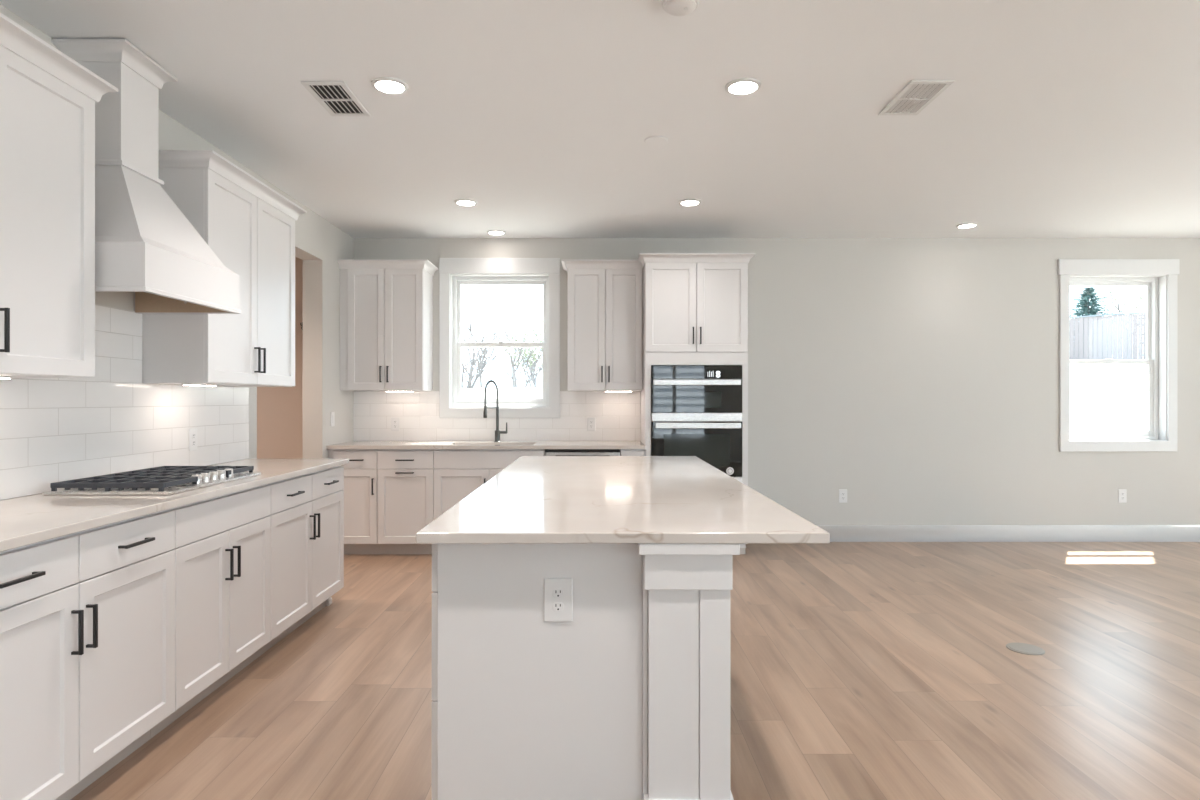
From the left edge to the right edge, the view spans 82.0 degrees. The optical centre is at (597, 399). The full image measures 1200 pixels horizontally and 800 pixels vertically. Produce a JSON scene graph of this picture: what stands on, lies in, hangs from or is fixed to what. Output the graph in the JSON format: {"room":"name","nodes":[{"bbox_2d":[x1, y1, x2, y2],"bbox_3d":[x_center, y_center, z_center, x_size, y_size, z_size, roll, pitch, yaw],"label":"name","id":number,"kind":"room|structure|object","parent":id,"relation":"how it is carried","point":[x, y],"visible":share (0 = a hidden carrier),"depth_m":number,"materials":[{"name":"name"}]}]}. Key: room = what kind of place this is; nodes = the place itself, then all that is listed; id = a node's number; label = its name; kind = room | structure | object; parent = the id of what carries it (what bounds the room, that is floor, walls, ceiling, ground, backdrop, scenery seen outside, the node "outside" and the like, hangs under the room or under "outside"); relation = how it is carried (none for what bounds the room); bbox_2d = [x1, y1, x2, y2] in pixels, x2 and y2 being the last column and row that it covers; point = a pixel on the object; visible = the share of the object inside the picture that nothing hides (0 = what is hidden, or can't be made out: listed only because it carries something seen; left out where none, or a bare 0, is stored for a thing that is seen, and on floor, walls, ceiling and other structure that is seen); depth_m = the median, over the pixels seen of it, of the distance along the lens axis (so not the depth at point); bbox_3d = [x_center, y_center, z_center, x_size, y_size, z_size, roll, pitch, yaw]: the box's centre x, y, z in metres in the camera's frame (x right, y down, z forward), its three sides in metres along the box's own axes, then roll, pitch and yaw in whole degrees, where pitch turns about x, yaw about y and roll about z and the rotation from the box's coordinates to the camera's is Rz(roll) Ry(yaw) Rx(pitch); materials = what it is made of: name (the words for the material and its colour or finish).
{"room":"kitchen","nodes":[
{"label":"kitchen","id":0,"kind":"room"},
{"bbox_2d":[0,4,353,499],"bbox_3d":[-2.285,-0.092,1.621,0.169,2.745,9.562,0,0,0],"label":"wall","id":1,"kind":"structure","parent":0,"point":[52,430],"depth_m":3.39,"materials":[{"name":"tile"}]},
{"bbox_2d":[0,13,117,377],"bbox_3d":[-2.022,-0.636,2.140,0.374,1.108,1.000,0,0,0],"label":"upper cabinet","id":2,"kind":"object","parent":1,"relation":"attached to","point":[48,98],"visible":0.99,"depth_m":2.37,"materials":[{"name":"white paint"}]},
{"bbox_2d":[0,376,12,378],"bbox_3d":[-2.030,-0.076,2.250,0.044,0.010,0.240,0,0,0],"label":"light","id":3,"kind":"object","parent":2,"relation":"attached to","point":[1,377],"visible":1,"depth_m":2.34,"materials":[{"name":"white plastic"}]},
{"bbox_2d":[51,39,241,313],"bbox_3d":[-1.959,-0.936,2.958,0.500,1.046,0.705,0,0,0],"label":"range hood","id":4,"kind":"object","parent":1,"relation":"attached to","point":[145,246],"visible":0.77,"depth_m":2.84,"materials":[{"name":"white paint"}]},
{"bbox_2d":[189,428,196,450],"bbox_3d":[-2.197,0.215,3.745,0.009,0.120,0.074,0,0,0],"label":"power outlet","id":5,"kind":"object","parent":1,"relation":"attached to","point":[192,432],"visible":1,"depth_m":3.74,"materials":[{"name":"white plastic"}]},
{"bbox_2d":[142,150,306,386],"bbox_3d":[-2.022,-0.636,3.817,0.374,1.108,1.065,0,0,0],"label":"upper cabinet","id":6,"kind":"object","parent":1,"relation":"attached to","point":[248,225],"visible":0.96,"depth_m":3.58,"materials":[{"name":"white paint"}]},
{"bbox_2d":[182,383,216,385],"bbox_3d":[-2.030,-0.076,3.520,0.044,0.010,0.240,0,0,0],"label":"light","id":7,"kind":"object","parent":6,"relation":"attached to","point":[184,384],"visible":1,"depth_m":3.46,"materials":[{"name":"white plastic"}]},
{"bbox_2d":[331,412,334,426],"bbox_3d":[-2.205,0.160,5.740,0.010,0.120,0.074,0,0,0],"label":"light switch","id":8,"kind":"object","parent":1,"relation":"attached to","point":[332,413],"visible":1,"depth_m":5.73,"materials":[{"name":"white plastic"}]},
{"bbox_2d":[257,257,302,458],"bbox_3d":[-3.065,-0.092,4.700,1.390,2.745,3.120,0,0,0],"label":"wall","id":9,"kind":"structure","parent":0,"point":[279,409],"depth_m":6.10,"materials":[{"name":"beige paint"}]},
{"bbox_2d":[295,312,302,333],"bbox_3d":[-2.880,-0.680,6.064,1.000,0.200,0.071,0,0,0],"label":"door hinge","id":10,"kind":"object","parent":9,"relation":"attached to","point":[298,315],"visible":0.14,"depth_m":6.08,"materials":[{"name":"beige paint"}]},
{"bbox_2d":[0,0,1199,237],"bbox_3d":[1.650,-1.540,1.621,10.820,0.150,9.562,0,0,0],"label":"ceiling","id":11,"kind":"structure","parent":0,"point":[1057,118],"depth_m":3.52,"materials":[{"name":"paint"}]},
{"bbox_2d":[300,81,370,115],"bbox_3d":[-1.268,-1.461,3.358,0.200,0.008,0.376,0,0,0],"label":"ceiling vent","id":12,"kind":"object","parent":11,"relation":"in","point":[335,97],"visible":1,"depth_m":3.34,"materials":[{"name":"white metal"}]},
{"bbox_2d":[371,77,407,93],"bbox_3d":[-0.968,-1.459,3.210,0.166,0.010,0.166,0,0,0],"label":"recessed light","id":13,"kind":"object","parent":11,"relation":"in","point":[389,85],"visible":1,"depth_m":3.19,"materials":[{"name":"white paint"}]},
{"bbox_2d":[376,81,403,92],"bbox_3d":[-0.968,-1.458,3.210,0.127,0.008,0.127,0,0,0],"label":"diffuser","id":14,"kind":"object","parent":13,"relation":"attached to","point":[382,86],"depth_m":3.20,"materials":[{"name":"white plastic"}]},
{"bbox_2d":[454,199,476,205],"bbox_3d":[-0.977,-1.459,5.105,0.166,0.010,0.166,0,0,0],"label":"recessed light","id":15,"kind":"object","parent":11,"relation":"in","point":[464,202],"visible":1,"depth_m":5.08,"materials":[{"name":"white paint"}]},
{"bbox_2d":[457,201,474,204],"bbox_3d":[-0.977,-1.458,5.105,0.127,0.008,0.127,0,0,0],"label":"diffuser","id":16,"kind":"object","parent":15,"relation":"attached to","point":[458,202],"depth_m":5.09,"materials":[{"name":"white plastic"}]},
{"bbox_2d":[487,230,505,234],"bbox_3d":[-0.886,-1.459,6.020,0.166,0.010,0.166,0,0,0],"label":"recessed light","id":17,"kind":"object","parent":11,"relation":"in","point":[492,232],"visible":1,"depth_m":5.99,"materials":[{"name":"white paint"}]},
{"bbox_2d":[489,232,503,234],"bbox_3d":[-0.886,-1.458,6.020,0.127,0.008,0.127,0,0,0],"label":"diffuser","id":18,"kind":"object","parent":17,"relation":"attached to","point":[492,233],"depth_m":6.03,"materials":[{"name":"white plastic"}]},
{"bbox_2d":[644,136,667,144],"bbox_3d":[0.327,-1.461,3.888,0.132,0.006,0.132,0,0,0],"label":"blank cover plate","id":19,"kind":"object","parent":11,"relation":"attached to","point":[652,140],"visible":1,"depth_m":3.88,"materials":[{"name":"paint"}]},
{"bbox_2d":[662,0,698,15],"bbox_3d":[0.303,-1.450,2.535,0.136,0.029,0.136,0,0,0],"label":"smoke detector","id":20,"kind":"object","parent":11,"relation":"attached to","point":[673,7],"visible":1,"depth_m":2.53,"materials":[{"name":"white plastic"}]},
{"bbox_2d":[679,199,700,205],"bbox_3d":[0.680,-1.459,5.105,0.166,0.010,0.166,0,0,0],"label":"recessed light","id":21,"kind":"object","parent":11,"relation":"in","point":[686,202],"visible":1,"depth_m":5.08,"materials":[{"name":"white paint"}]},
{"bbox_2d":[681,201,698,204],"bbox_3d":[0.680,-1.458,5.105,0.127,0.008,0.127,0,0,0],"label":"diffuser","id":22,"kind":"object","parent":21,"relation":"attached to","point":[682,202],"depth_m":5.09,"materials":[{"name":"white plastic"}]},
{"bbox_2d":[725,78,760,94],"bbox_3d":[0.677,-1.459,3.220,0.166,0.010,0.166,0,0,0],"label":"recessed light","id":23,"kind":"object","parent":11,"relation":"in","point":[742,86],"visible":1,"depth_m":3.20,"materials":[{"name":"white plastic"}]},
{"bbox_2d":[729,82,756,93],"bbox_3d":[0.677,-1.458,3.220,0.127,0.008,0.127,0,0,0],"label":"diffuser","id":24,"kind":"object","parent":23,"relation":"attached to","point":[734,87],"depth_m":3.21,"materials":[{"name":"white plastic"}]},
{"bbox_2d":[878,80,954,114],"bbox_3d":[1.533,-1.461,3.345,0.200,0.008,0.376,0,0,0],"label":"ceiling vent","id":25,"kind":"object","parent":11,"relation":"in","point":[916,95],"visible":1,"depth_m":3.32,"materials":[{"name":"white metal"}]},
{"bbox_2d":[956,223,977,227],"bbox_3d":[3.090,-1.459,5.780,0.166,0.010,0.166,0,0,0],"label":"recessed light","id":26,"kind":"object","parent":11,"relation":"in","point":[964,225],"visible":1,"depth_m":5.75,"materials":[{"name":"white paint"}]},
{"bbox_2d":[959,224,974,227],"bbox_3d":[3.090,-1.458,5.780,0.127,0.008,0.127,0,0,0],"label":"diffuser","id":27,"kind":"object","parent":26,"relation":"attached to","point":[960,225],"depth_m":5.76,"materials":[{"name":"white plastic"}]},
{"bbox_2d":[71,542,1199,799],"bbox_3d":[1.650,1.340,1.621,10.820,0.120,9.562,0,0,0],"label":"floor","id":28,"kind":"structure","parent":0,"point":[859,670],"depth_m":3.13,"materials":[{"name":"brown wood"}]},
{"bbox_2d":[0,509,174,799],"bbox_3d":[-1.884,0.841,2.123,0.642,0.879,0.966,0,0,0],"label":"base cabinet","id":29,"kind":"object","parent":28,"relation":"on","point":[87,617],"visible":1,"depth_m":2.14,"materials":[{"name":"white paint"}]},
{"bbox_2d":[0,459,348,551],"bbox_3d":[-1.889,0.385,2.979,0.639,0.030,2.758,0,0,0],"label":"countertop","id":30,"kind":"structure","parent":29,"relation":"on","point":[31,519],"depth_m":2.47,"materials":[{"name":"stone"}]},
{"bbox_2d":[42,466,260,494],"bbox_3d":[-1.913,0.344,3.046,0.495,0.051,0.737,0,0,0],"label":"gas cooktop","id":31,"kind":"object","parent":30,"relation":"in","point":[162,480],"visible":1,"depth_m":2.85,"materials":[{"name":"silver metal"}]},
{"bbox_2d":[150,484,270,738],"bbox_3d":[-1.884,0.841,2.986,0.642,0.879,0.759,0,0,0],"label":"base cabinet","id":32,"kind":"object","parent":28,"relation":"on","point":[222,549],"visible":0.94,"depth_m":2.92,"materials":[{"name":"white paint"}]},
{"bbox_2d":[252,465,343,661],"bbox_3d":[-1.884,0.841,3.849,0.642,0.879,0.966,0,0,0],"label":"base cabinet","id":33,"kind":"object","parent":28,"relation":"on","point":[307,515],"visible":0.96,"depth_m":3.77,"materials":[{"name":"white paint"}]},
{"bbox_2d":[328,449,380,553],"bbox_3d":[-2.006,0.841,5.919,0.406,0.879,0.642,0,0,0],"label":"base cabinet","id":34,"kind":"object","parent":28,"relation":"on","point":[360,474],"visible":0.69,"depth_m":5.64,"materials":[{"name":"white paint"}]},
{"bbox_2d":[326,441,644,448],"bbox_3d":[-0.912,0.385,5.923,2.593,0.030,0.636,0,0,0],"label":"countertop","id":35,"kind":"structure","parent":34,"relation":"on","point":[352,444],"depth_m":5.61,"materials":[{"name":"stone"}]},
{"bbox_2d":[483,380,507,441],"bbox_3d":[-0.916,0.097,6.046,0.245,0.546,0.103,0,0,-41],"label":"kitchen faucet","id":36,"kind":"object","parent":35,"relation":"on","point":[498,432],"visible":1,"depth_m":6.08,"materials":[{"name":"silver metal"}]},
{"bbox_2d":[377,449,433,553],"bbox_3d":[-1.573,0.841,5.919,0.459,0.879,0.642,0,0,0],"label":"base cabinet","id":37,"kind":"object","parent":28,"relation":"on","point":[405,477],"visible":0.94,"depth_m":5.64,"materials":[{"name":"white paint"}]},
{"bbox_2d":[434,449,545,519],"bbox_3d":[-0.890,0.841,5.919,0.905,0.879,0.642,0,0,0],"label":"base cabinet","id":38,"kind":"object","parent":28,"relation":"on","point":[457,472],"visible":0.28,"depth_m":5.63,"materials":[{"name":"white paint"}]},
{"bbox_2d":[545,449,619,455],"bbox_3d":[-0.126,0.844,5.918,0.615,0.872,0.584,0,0,0],"label":"dishwasher","id":39,"kind":"object","parent":28,"relation":"on","point":[549,452],"visible":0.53,"depth_m":5.63,"materials":[{"name":"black metal"}]},
{"bbox_2d":[546,449,618,449],"bbox_3d":[-0.126,0.796,5.931,0.606,0.768,0.558,0,0,0],"label":"tub","id":40,"kind":"object","parent":39,"relation":"in","point":[546,449],"depth_m":5.74,"materials":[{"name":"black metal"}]},
{"bbox_2d":[432,544,745,799],"bbox_3d":[-0.044,0.840,3.227,0.948,0.880,2.607,0,0,0],"label":"kitchen island","id":41,"kind":"object","parent":28,"relation":"on","point":[628,698],"visible":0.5,"depth_m":1.99,"materials":[{"name":"white paint"}]},
{"bbox_2d":[544,578,572,620],"bbox_3d":[-0.115,0.575,1.986,0.083,0.125,0.009,0,0,0],"label":"power outlet","id":42,"kind":"object","parent":41,"relation":"attached to","point":[558,592],"visible":1,"depth_m":1.98,"materials":[{"name":"white plastic"}]},
{"bbox_2d":[552,589,563,597],"bbox_3d":[-0.115,0.555,1.983,0.033,0.025,0.003,0,0,0],"label":"receptacle","id":43,"kind":"object","parent":42,"relation":"attached to","point":[556,593],"depth_m":1.98,"materials":[{"name":"white plastic"}]},
{"bbox_2d":[552,602,563,610],"bbox_3d":[-0.115,0.595,1.983,0.033,0.025,0.003,0,0,0],"label":"receptacle","id":44,"kind":"object","parent":42,"relation":"attached to","point":[556,606],"depth_m":1.98,"materials":[{"name":"white plastic"}]},
{"bbox_2d":[416,456,829,543],"bbox_3d":[0.070,0.385,3.240,1.153,0.030,2.640,0,0,0],"label":"island countertop","id":45,"kind":"structure","parent":41,"relation":"on","point":[534,499],"depth_m":2.31,"materials":[{"name":"stone"}]},
{"bbox_2d":[619,449,644,455],"bbox_3d":[0.283,0.841,5.919,0.197,0.879,0.642,0,0,0],"label":"base cabinet","id":46,"kind":"object","parent":28,"relation":"on","point":[623,452],"visible":0.12,"depth_m":5.63,"materials":[{"name":"white paint"}]},
{"bbox_2d":[638,253,755,553],"bbox_3d":[0.805,0.045,5.909,0.938,2.470,0.658,0,0,0],"label":"tall cabinet","id":47,"kind":"object","parent":28,"relation":"on","point":[695,305],"visible":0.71,"depth_m":5.63,"materials":[{"name":"white paint"}]},
{"bbox_2d":[651,365,741,481],"bbox_3d":[0.805,0.218,5.882,0.740,1.000,0.616,0,0,0],"label":"wall oven","id":48,"kind":"object","parent":47,"relation":"in","point":[696,410],"visible":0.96,"depth_m":5.62,"materials":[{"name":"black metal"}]},
{"bbox_2d":[1006,643,1044,654],"bbox_3d":[2.195,1.276,3.545,0.172,0.007,0.172,0,0,0],"label":"floor outlet cover","id":49,"kind":"object","parent":28,"relation":"on","point":[1023,648],"visible":1,"depth_m":3.54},
{"bbox_2d":[353,238,1199,524],"bbox_3d":[2.425,-0.092,6.317,9.270,2.745,0.169,0,0,0],"label":"wall","id":50,"kind":"structure","parent":0,"point":[916,378],"depth_m":6.24,"materials":[{"name":"beige paint"}]},
{"bbox_2d":[337,259,437,390],"bbox_3d":[-1.826,-0.636,6.041,0.764,1.108,0.402,0,0,0],"label":"upper cabinet","id":51,"kind":"object","parent":50,"relation":"attached to","point":[386,305],"visible":1,"depth_m":5.90,"materials":[{"name":"white paint"}]},
{"bbox_2d":[391,417,398,430],"bbox_3d":[-1.830,0.218,6.229,0.074,0.120,0.009,0,0,0],"label":"power outlet","id":52,"kind":"object","parent":50,"relation":"attached to","point":[394,420],"visible":1,"depth_m":6.23,"materials":[{"name":"white plastic"}]},
{"bbox_2d":[439,258,559,417],"bbox_3d":[-0.887,-0.558,6.310,1.087,1.443,0.184,0,0,0],"label":"window","id":53,"kind":"structure","parent":50,"relation":"in","point":[454,273],"depth_m":6.22,"materials":[{"name":"white paint"}]},
{"bbox_2d":[587,417,594,430],"bbox_3d":[-0.060,0.218,6.229,0.074,0.120,0.009,0,0,0],"label":"power outlet","id":54,"kind":"object","parent":50,"relation":"attached to","point":[590,420],"visible":1,"depth_m":6.23,"materials":[{"name":"white plastic"}]},
{"bbox_2d":[561,259,642,390],"bbox_3d":[0.035,-0.636,6.041,0.692,1.108,0.402,0,0,0],"label":"upper cabinet","id":55,"kind":"object","parent":50,"relation":"attached to","point":[605,295],"visible":0.97,"depth_m":5.90,"materials":[{"name":"white paint"}]},
{"bbox_2d":[839,489,846,502],"bbox_3d":[2.216,0.868,6.238,0.074,0.120,0.009,0,0,0],"label":"power outlet","id":56,"kind":"object","parent":50,"relation":"attached to","point":[842,492],"visible":1,"depth_m":6.24,"materials":[{"name":"white plastic"}]},
{"bbox_2d":[816,525,1199,541],"bbox_3d":[4.070,1.206,6.234,5.660,0.149,0.016,0,0,0],"label":"baseboard","id":57,"kind":"structure","parent":50,"relation":"attached to","point":[838,533],"depth_m":6.23,"materials":[{"name":"white paint"}]},
{"bbox_2d":[1058,259,1179,451],"bbox_3d":[4.700,-0.403,6.310,1.084,1.735,0.184,0,0,0],"label":"window","id":58,"kind":"structure","parent":50,"relation":"in","point":[1159,276],"depth_m":6.22,"materials":[{"name":"white paint"}]},
{"bbox_2d":[1118,489,1126,502],"bbox_3d":[4.742,0.868,6.238,0.074,0.120,0.009,0,0,0],"label":"power outlet","id":59,"kind":"object","parent":50,"relation":"attached to","point":[1122,493],"visible":1,"depth_m":6.24,"materials":[{"name":"white plastic"}]},
{"label":"outside","id":60,"kind":"structure","parent":0,"visible":0},
{"bbox_2d":[461,364,1147,430],"bbox_3d":[15.000,0.103,43.922,110.000,3.206,75.000,0,0,0],"label":"ground","id":61,"kind":"structure","parent":60,"point":[1103,397],"depth_m":19.25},
{"bbox_2d":[461,328,492,387],"bbox_3d":[-5.404,-1.673,27.862,2.251,3.547,3.420,0,0,0],"label":"bare tree","id":62,"kind":"object","parent":61,"relation":"on","point":[473,359],"visible":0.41,"depth_m":28.25,"materials":[{"name":"grey plant"}]},
{"bbox_2d":[461,302,502,387],"bbox_3d":[-6.269,-2.307,32.736,3.677,4.858,4.080,0,0,-9],"label":"bare tree","id":63,"kind":"object","parent":61,"relation":"on","point":[481,371],"visible":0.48,"depth_m":33.03,"materials":[{"name":"grey plant"}]},
{"bbox_2d":[468,326,508,387],"bbox_3d":[-7.343,-2.463,46.318,2.516,5.105,3.618,0,0,0],"label":"bare tree","id":64,"kind":"object","parent":61,"relation":"on","point":[483,358],"visible":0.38,"depth_m":45.96,"materials":[{"name":"grey plant"}]},
{"bbox_2d":[481,310,526,387],"bbox_3d":[-5.785,-2.819,41.921,3.033,5.827,3.241,0,0,0],"label":"bare tree","id":65,"kind":"object","parent":61,"relation":"on","point":[505,348],"visible":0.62,"depth_m":42.01,"materials":[{"name":"grey plant"}]},
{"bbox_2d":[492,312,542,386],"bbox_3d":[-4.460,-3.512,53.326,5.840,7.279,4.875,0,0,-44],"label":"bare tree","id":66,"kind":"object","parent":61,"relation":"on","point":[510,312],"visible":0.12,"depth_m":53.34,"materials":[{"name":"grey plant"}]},
{"bbox_2d":[499,319,542,386],"bbox_3d":[-3.258,-2.010,35.207,3.247,4.157,3.496,0,0,0],"label":"bare tree","id":67,"kind":"object","parent":61,"relation":"on","point":[535,359],"visible":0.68,"depth_m":34.88,"materials":[{"name":"grey plant"}]},
{"bbox_2d":[505,317,541,387],"bbox_3d":[-3.921,-2.303,37.716,2.728,4.825,2.873,0,0,-30],"label":"bare tree","id":68,"kind":"object","parent":61,"relation":"on","point":[523,333],"visible":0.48,"depth_m":37.72,"materials":[{"name":"grey plant"}]},
{"bbox_2d":[1070,286,1127,359],"bbox_3d":[25.614,-3.371,35.925,6.761,5.102,6.218,0,0,-41],"label":"conifer","id":69,"kind":"object","parent":61,"relation":"on","point":[1088,293],"visible":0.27,"depth_m":35.80,"materials":[{"name":"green plant"}]},
{"bbox_2d":[1070,312,1145,359],"bbox_3d":[20.253,-1.929,25.066,13.100,2.782,0.163,0,0,43],"label":"fence","id":70,"kind":"object","parent":61,"relation":"on","point":[1097,330],"visible":0.2,"depth_m":26.02,"materials":[{"name":"white wood"}]},
{"bbox_2d":[1097,286,1145,358],"bbox_3d":[29.352,-4.033,37.831,3.533,5.632,3.288,0,0,-30],"label":"bare tree","id":71,"kind":"object","parent":61,"relation":"on","point":[1144,289],"visible":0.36,"depth_m":37.74,"materials":[{"name":"grey plant"}]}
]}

